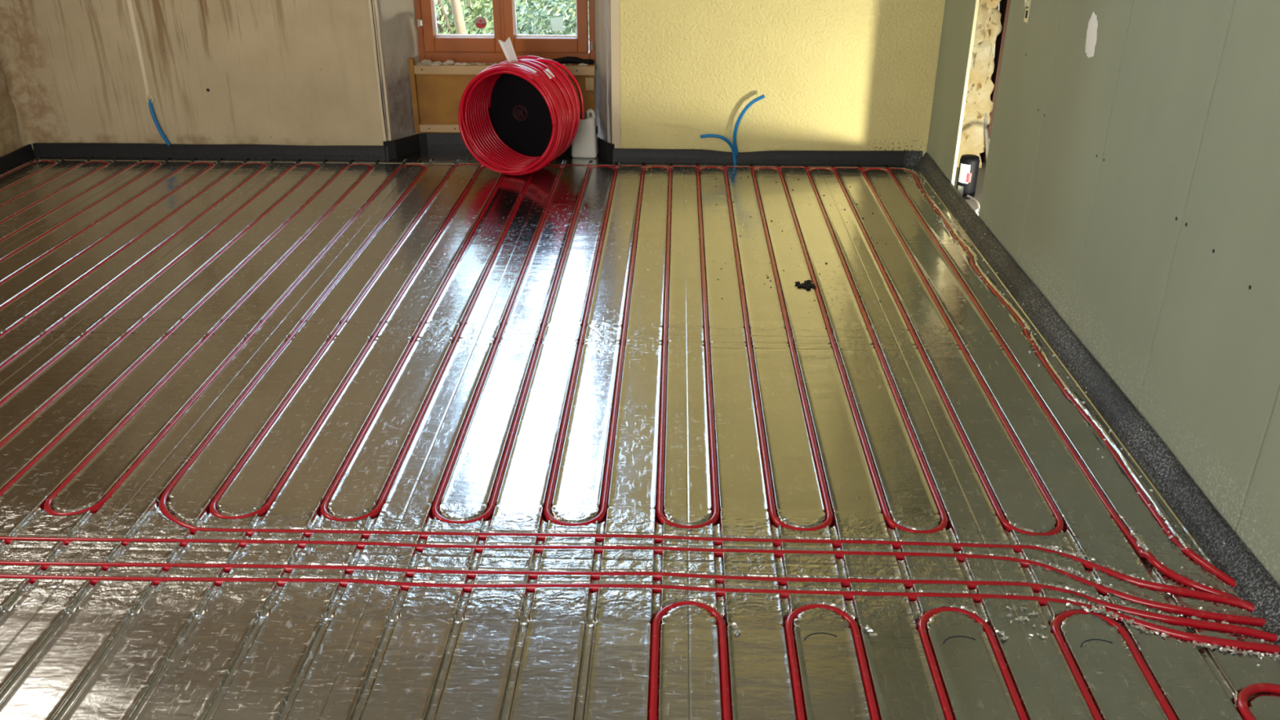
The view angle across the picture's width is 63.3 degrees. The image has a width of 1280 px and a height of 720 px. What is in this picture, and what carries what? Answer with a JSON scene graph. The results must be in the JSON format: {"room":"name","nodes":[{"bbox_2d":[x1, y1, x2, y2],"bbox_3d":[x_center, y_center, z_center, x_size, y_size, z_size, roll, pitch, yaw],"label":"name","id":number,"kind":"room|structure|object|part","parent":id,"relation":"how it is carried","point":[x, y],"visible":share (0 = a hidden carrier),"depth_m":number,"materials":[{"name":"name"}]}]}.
{"room":"building under construction","nodes":[
{"label":"building under construction","id":0,"kind":"room"},
{"bbox_2d":[0,0,44,156],"bbox_3d":[-3.077,-1.033,1.732,0.276,3.050,6.200,1,26,2],"label":"wall","id":1,"kind":"structure","parent":0,"point":[19,128],"depth_m":4.79,"materials":[{"name":"paint"}]},
{"bbox_3d":[-3.115,-1.034,1.733,0.200,3.050,6.200,1,26,2],"label":"plaster panel","id":2,"kind":"part","parent":1,"relation":"part of","materials":[{"name":"beige paint"}]},
{"bbox_2d":[4,0,945,164],"bbox_3d":[-0.771,-2.409,4.538,4.265,3.050,0.630,1,26,2],"label":"wall","id":3,"kind":"structure","parent":0,"point":[832,75],"depth_m":4.74,"materials":[{"name":"paint"}]},
{"bbox_2d":[148,99,170,145],"bbox_3d":[-2.255,-1.100,4.889,0.075,0.251,0.044,1,26,2],"label":"tube","id":4,"kind":"object","parent":3,"relation":"attached to","point":[150,105],"visible":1,"depth_m":4.86,"materials":[{"name":"blue plastic"}]},
{"bbox_3d":[-2.022,-2.431,4.582,1.760,3.050,0.620,1,26,2],"label":"plaster panel","id":5,"kind":"part","parent":3,"relation":"part of","materials":[{"name":"beige paint"}]},
{"bbox_2d":[408,56,595,133],"bbox_3d":[-0.652,-1.276,4.998,0.880,0.370,0.094,1,26,2],"label":"apron panel","id":6,"kind":"object","parent":3,"relation":"attached to","point":[437,91],"depth_m":4.97,"materials":[{"name":"brown wood"}]},
{"bbox_2d":[444,59,454,64],"bbox_3d":[-0.899,-1.413,4.924,0.044,0.022,0.039,16,31,30],"label":"lump","id":7,"kind":"object","parent":6,"relation":"on","point":[448,61],"visible":1,"depth_m":4.91,"materials":[{"name":"beige stone"}]},
{"bbox_2d":[416,61,588,66],"bbox_3d":[-0.651,-1.401,4.917,0.819,0.020,0.062,1,26,2],"label":"crumbs","id":8,"kind":"object","parent":6,"relation":"on","point":[433,63],"visible":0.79,"depth_m":4.91,"materials":[{"name":"beige stone"}]},
{"bbox_2d":[421,59,431,63],"bbox_3d":[-1.010,-1.414,4.929,0.047,0.024,0.041,12,29,23],"label":"lump","id":9,"kind":"object","parent":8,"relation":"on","point":[424,61],"visible":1,"depth_m":4.92,"materials":[{"name":"beige stone"}]},
{"bbox_3d":[-0.319,-1.415,4.904,0.203,0.036,0.033,1,26,2],"label":"trowel handle","id":10,"kind":"part","parent":6,"relation":"part of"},
{"bbox_2d":[413,0,595,64],"bbox_3d":[-0.628,-2.491,4.653,0.846,2.205,0.422,1,26,2],"label":"window","id":11,"kind":"structure","parent":3,"relation":"in","point":[486,49],"depth_m":4.91,"materials":[{"name":"brown wood"}]},
{"bbox_3d":[-0.831,-1.506,4.948,0.289,0.066,0.055,1,26,2],"label":"rail","id":12,"kind":"part","parent":11,"relation":"part of","materials":[{"name":"brown wood"}]},
{"bbox_2d":[475,16,486,28],"bbox_3d":[-0.751,-1.592,4.899,0.056,0.056,0.002,1,26,2],"label":"round sticker","id":13,"kind":"object","parent":11,"relation":"attached to","point":[480,21],"visible":1,"depth_m":4.90,"materials":[{"name":"red paper"}]},
{"bbox_3d":[-0.634,-1.458,4.981,0.790,0.045,0.064,1,26,2],"label":"frame sill","id":14,"kind":"part","parent":11,"relation":"part of","materials":[{"name":"brown wood"}]},
{"bbox_3d":[-0.444,-1.500,4.935,0.301,0.066,0.055,1,26,2],"label":"rail","id":15,"kind":"part","parent":11,"relation":"part of","materials":[{"name":"brown wood"}]},
{"bbox_2d":[550,17,564,31],"bbox_3d":[-0.388,-1.582,4.889,0.071,0.063,0.001,1,26,2],"label":"paper sheet","id":16,"kind":"object","parent":11,"relation":"attached to","point":[557,23],"visible":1,"depth_m":4.89,"materials":[{"name":"white paper"}]},
{"bbox_3d":[0.641,-2.385,4.489,1.440,3.050,0.600,1,26,2],"label":"yellow panel","id":17,"kind":"part","parent":3,"relation":"part of","materials":[{"name":"yellow paint"}]},
{"bbox_2d":[0,149,1279,719],"bbox_3d":[-0.896,0.352,2.326,4.240,0.061,6.200,1,26,2],"label":"floor","id":18,"kind":"structure","parent":0,"point":[70,649],"depth_m":2.50,"materials":[{"name":"metal"}]},
{"bbox_2d":[0,143,35,173],"bbox_3d":[-2.958,-0.218,3.348,0.012,0.064,3.590,1,26,2],"label":"strip","id":19,"kind":"object","parent":18,"relation":"on","point":[25,153],"visible":1,"depth_m":4.82,"materials":[{"name":"black plastic"}]},
{"bbox_2d":[32,142,389,159],"bbox_3d":[-2.037,-0.991,4.921,1.705,0.065,0.014,1,26,2],"label":"strip","id":20,"kind":"object","parent":18,"relation":"on","point":[40,149],"visible":1,"depth_m":4.92,"materials":[{"name":"black plastic"}]},
{"bbox_2d":[382,133,613,161],"bbox_3d":[-0.660,-1.022,4.963,1.088,0.085,0.219,1,26,2],"label":"strip","id":21,"kind":"object","parent":18,"relation":"on","point":[398,148],"visible":0.4,"depth_m":5.02,"materials":[{"name":"black plastic"}]},
{"bbox_2d":[457,37,584,175],"bbox_3d":[-0.523,-1.144,4.630,0.489,0.588,0.383,9,27,17],"label":"coil","id":22,"kind":"object","parent":18,"relation":"on","point":[517,115],"visible":1,"depth_m":4.66,"materials":[{"name":"red plastic"}]},
{"bbox_2d":[571,108,598,158],"bbox_3d":[-0.262,-1.074,4.909,0.121,0.226,0.083,3,26,5],"label":"canister","id":23,"kind":"object","parent":18,"relation":"on","point":[584,144],"visible":0.88,"depth_m":4.88,"materials":[{"name":"white plastic"}]},
{"bbox_3d":[-0.232,-1.156,4.870,0.051,0.045,0.019,3,26,5],"label":"handle","id":24,"kind":"part","parent":23,"relation":"part of","materials":[{"name":"white plastic"}]},
{"bbox_2d":[0,160,1265,626],"bbox_3d":[-0.811,-0.236,3.459,4.348,0.027,3.022,2,26,4],"label":"pipe","id":25,"kind":"object","parent":18,"relation":"on","point":[1184,611],"visible":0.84,"depth_m":2.30,"materials":[{"name":"red plastic"}]},
{"bbox_2d":[0,560,1277,641],"bbox_3d":[-0.835,0.426,2.109,4.156,0.027,0.168,2,26,4],"label":"pipe","id":26,"kind":"object","parent":18,"relation":"on","point":[1193,623],"visible":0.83,"depth_m":2.09,"materials":[{"name":"red plastic"}]},
{"bbox_2d":[0,573,1279,653],"bbox_3d":[-0.838,0.445,2.072,4.155,0.027,0.153,2,26,4],"label":"pipe","id":27,"kind":"object","parent":18,"relation":"on","point":[1255,646],"visible":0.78,"depth_m":2.06,"materials":[{"name":"red plastic"}]},
{"bbox_2d":[700,133,737,163],"bbox_3d":[0.367,-0.964,4.774,0.207,0.169,0.027,-14,30,-27],"label":"tube","id":28,"kind":"object","parent":18,"relation":"on","point":[705,135],"visible":1,"depth_m":4.75,"materials":[{"name":"blue plastic"}]},
{"bbox_2d":[208,164,1254,612],"bbox_3d":[0.185,-0.207,3.401,2.212,0.027,3.143,1,26,2],"label":"pipe","id":29,"kind":"object","parent":18,"relation":"on","point":[1191,553],"visible":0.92,"depth_m":2.81,"materials":[{"name":"red plastic"}]},
{"bbox_2d":[733,93,764,155],"bbox_3d":[0.499,-1.058,4.780,0.139,0.332,0.031,6,27,12],"label":"tube","id":30,"kind":"object","parent":18,"relation":"on","point":[762,96],"visible":1,"depth_m":4.75,"materials":[{"name":"blue plastic"}]},
{"bbox_2d":[613,148,922,164],"bbox_3d":[0.591,-0.949,4.839,1.437,0.062,0.016,1,26,2],"label":"strip","id":31,"kind":"object","parent":18,"relation":"on","point":[622,155],"visible":1,"depth_m":4.84,"materials":[{"name":"black plastic"}]},
{"bbox_2d":[795,280,816,288],"bbox_3d":[0.555,-0.252,3.480,0.061,0.012,0.067,-5,27,-10],"label":"clump","id":32,"kind":"object","parent":18,"relation":"on","point":[806,284],"visible":1,"depth_m":3.47,"materials":[{"name":"black"}]},
{"bbox_2d":[713,173,929,301],"bbox_3d":[0.639,-0.514,4.021,0.730,0.004,1.462,1,26,2],"label":"dirt specks","id":33,"kind":"object","parent":18,"relation":"on","point":[784,174],"visible":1,"depth_m":3.86,"materials":[{"name":"black soil"}]},
{"bbox_2d":[648,600,1279,719],"bbox_3d":[0.576,0.710,1.531,1.140,0.027,1.064,1,26,2],"label":"pipe","id":34,"kind":"object","parent":18,"relation":"on","point":[1242,697],"visible":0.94,"depth_m":1.86,"materials":[{"name":"red plastic"}]},
{"bbox_2d":[730,189,1279,658],"bbox_3d":[0.721,-0.105,3.179,1.005,0.005,2.884,1,26,2],"label":"foil shreds","id":35,"kind":"object","parent":18,"relation":"on","point":[1100,610],"visible":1,"depth_m":1.97,"materials":[{"name":"white metal"}]},
{"bbox_2d":[908,171,1275,666],"bbox_3d":[1.196,-0.151,3.233,0.117,0.054,3.348,1,26,2],"label":"plaster dust","id":36,"kind":"object","parent":18,"relation":"on","point":[1151,490],"visible":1,"depth_m":2.80,"materials":[{"name":"white"}]},
{"bbox_2d":[916,152,1279,645],"bbox_3d":[1.226,0.051,2.800,0.045,0.063,4.465,1,26,2],"label":"strip","id":37,"kind":"object","parent":18,"relation":"on","point":[1255,584],"visible":1,"depth_m":2.55,"materials":[{"name":"black plastic"}]},
{"bbox_2d":[926,0,1279,586],"bbox_3d":[2.137,-0.987,1.661,1.816,3.070,6.400,1,26,2],"label":"wall","id":38,"kind":"structure","parent":0,"point":[1135,183],"depth_m":2.51,"materials":[{"name":"green"}]},
{"bbox_2d":[955,154,979,199],"bbox_3d":[1.391,-0.778,4.405,0.080,0.178,0.081,1,26,2],"label":"container","id":39,"kind":"object","parent":38,"relation":"on","point":[969,164],"visible":0.88,"depth_m":4.37,"materials":[{"name":"black plastic"}]},
{"bbox_2d":[966,194,979,215],"bbox_3d":[1.423,-0.724,4.297,0.136,0.145,0.655,11,28,22],"label":"cable","id":40,"kind":"object","parent":38,"relation":"on","point":[967,195],"visible":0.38,"depth_m":4.26,"materials":[{"name":"white plastic"}]},
{"bbox_2d":[983,112,988,162],"bbox_3d":[1.587,-1.069,4.758,0.016,0.374,0.104,-18,31,-32],"label":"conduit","id":41,"kind":"object","parent":38,"relation":"on","point":[985,126],"visible":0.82,"depth_m":4.77,"materials":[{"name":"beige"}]},
{"bbox_3d":[1.688,-1.812,4.534,0.122,1.920,0.090,1,26,2],"label":"door post","id":42,"kind":"part","parent":38,"relation":"part of","materials":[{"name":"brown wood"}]},
{"bbox_2d":[1023,0,1031,22],"bbox_3d":[1.281,-1.163,3.447,0.016,0.080,0.038,1,26,2],"label":"filler patch","id":43,"kind":"object","parent":38,"relation":"attached to","point":[1027,6],"visible":1,"depth_m":3.44,"materials":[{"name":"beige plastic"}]},
{"bbox_2d":[1084,12,1097,57],"bbox_3d":[1.267,-0.911,2.915,0.002,0.125,0.085,1,26,2],"label":"filler patch","id":44,"kind":"object","parent":38,"relation":"attached to","point":[1091,33],"visible":1,"depth_m":2.91,"materials":[{"name":"white paint"}]},
{"label":"outside","id":45,"kind":"structure","parent":0,"visible":0},
{"bbox_3d":[0.602,-5.234,17.164,28.000,0.100,24.550,1,26,2],"label":"ground","id":46,"kind":"structure","parent":45,"visible":0},
{"bbox_2d":[450,0,466,34],"bbox_3d":[-1.510,-3.348,7.768,1.801,4.793,1.816,1,26,2],"label":"tree","id":47,"kind":"object","parent":46,"relation":"on","point":[458,16],"visible":0.16,"depth_m":7.98,"materials":[{"name":"beige plant"}]},
{"bbox_2d":[435,0,493,34],"bbox_3d":[-3.186,-3.747,11.036,3.400,3.058,3.451,7,27,15],"label":"shrub","id":48,"kind":"object","parent":46,"relation":"on","point":[443,1],"visible":0.02,"depth_m":10.69,"materials":[{"name":"green plant"}]},
{"bbox_2d":[435,0,576,35],"bbox_3d":[-1.404,-2.677,9.453,2.210,2.501,2.179,1,26,2],"label":"shrub","id":49,"kind":"object","parent":46,"relation":"on","point":[468,21],"visible":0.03,"depth_m":8.90,"materials":[{"name":"green plant"}]},
{"bbox_2d":[439,0,588,34],"bbox_3d":[-0.796,-4.297,11.775,3.651,3.204,3.741,-21,33,-37],"label":"shrub","id":50,"kind":"object","parent":46,"relation":"on","point":[473,7],"visible":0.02,"depth_m":11.31,"materials":[{"name":"green plant"}]},
{"bbox_2d":[484,0,589,40],"bbox_3d":[-0.678,-2.020,8.400,1.551,2.249,1.621,10,28,19],"label":"shrub","id":51,"kind":"object","parent":46,"relation":"on","point":[540,30],"visible":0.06,"depth_m":7.99,"materials":[{"name":"green plant"}]},
{"bbox_2d":[520,0,589,39],"bbox_3d":[0.126,-2.627,8.995,2.370,2.481,2.195,1,26,2],"label":"shrub","id":52,"kind":"object","parent":46,"relation":"on","point":[540,2],"visible":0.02,"depth_m":8.60,"materials":[{"name":"green plant"}]}
]}

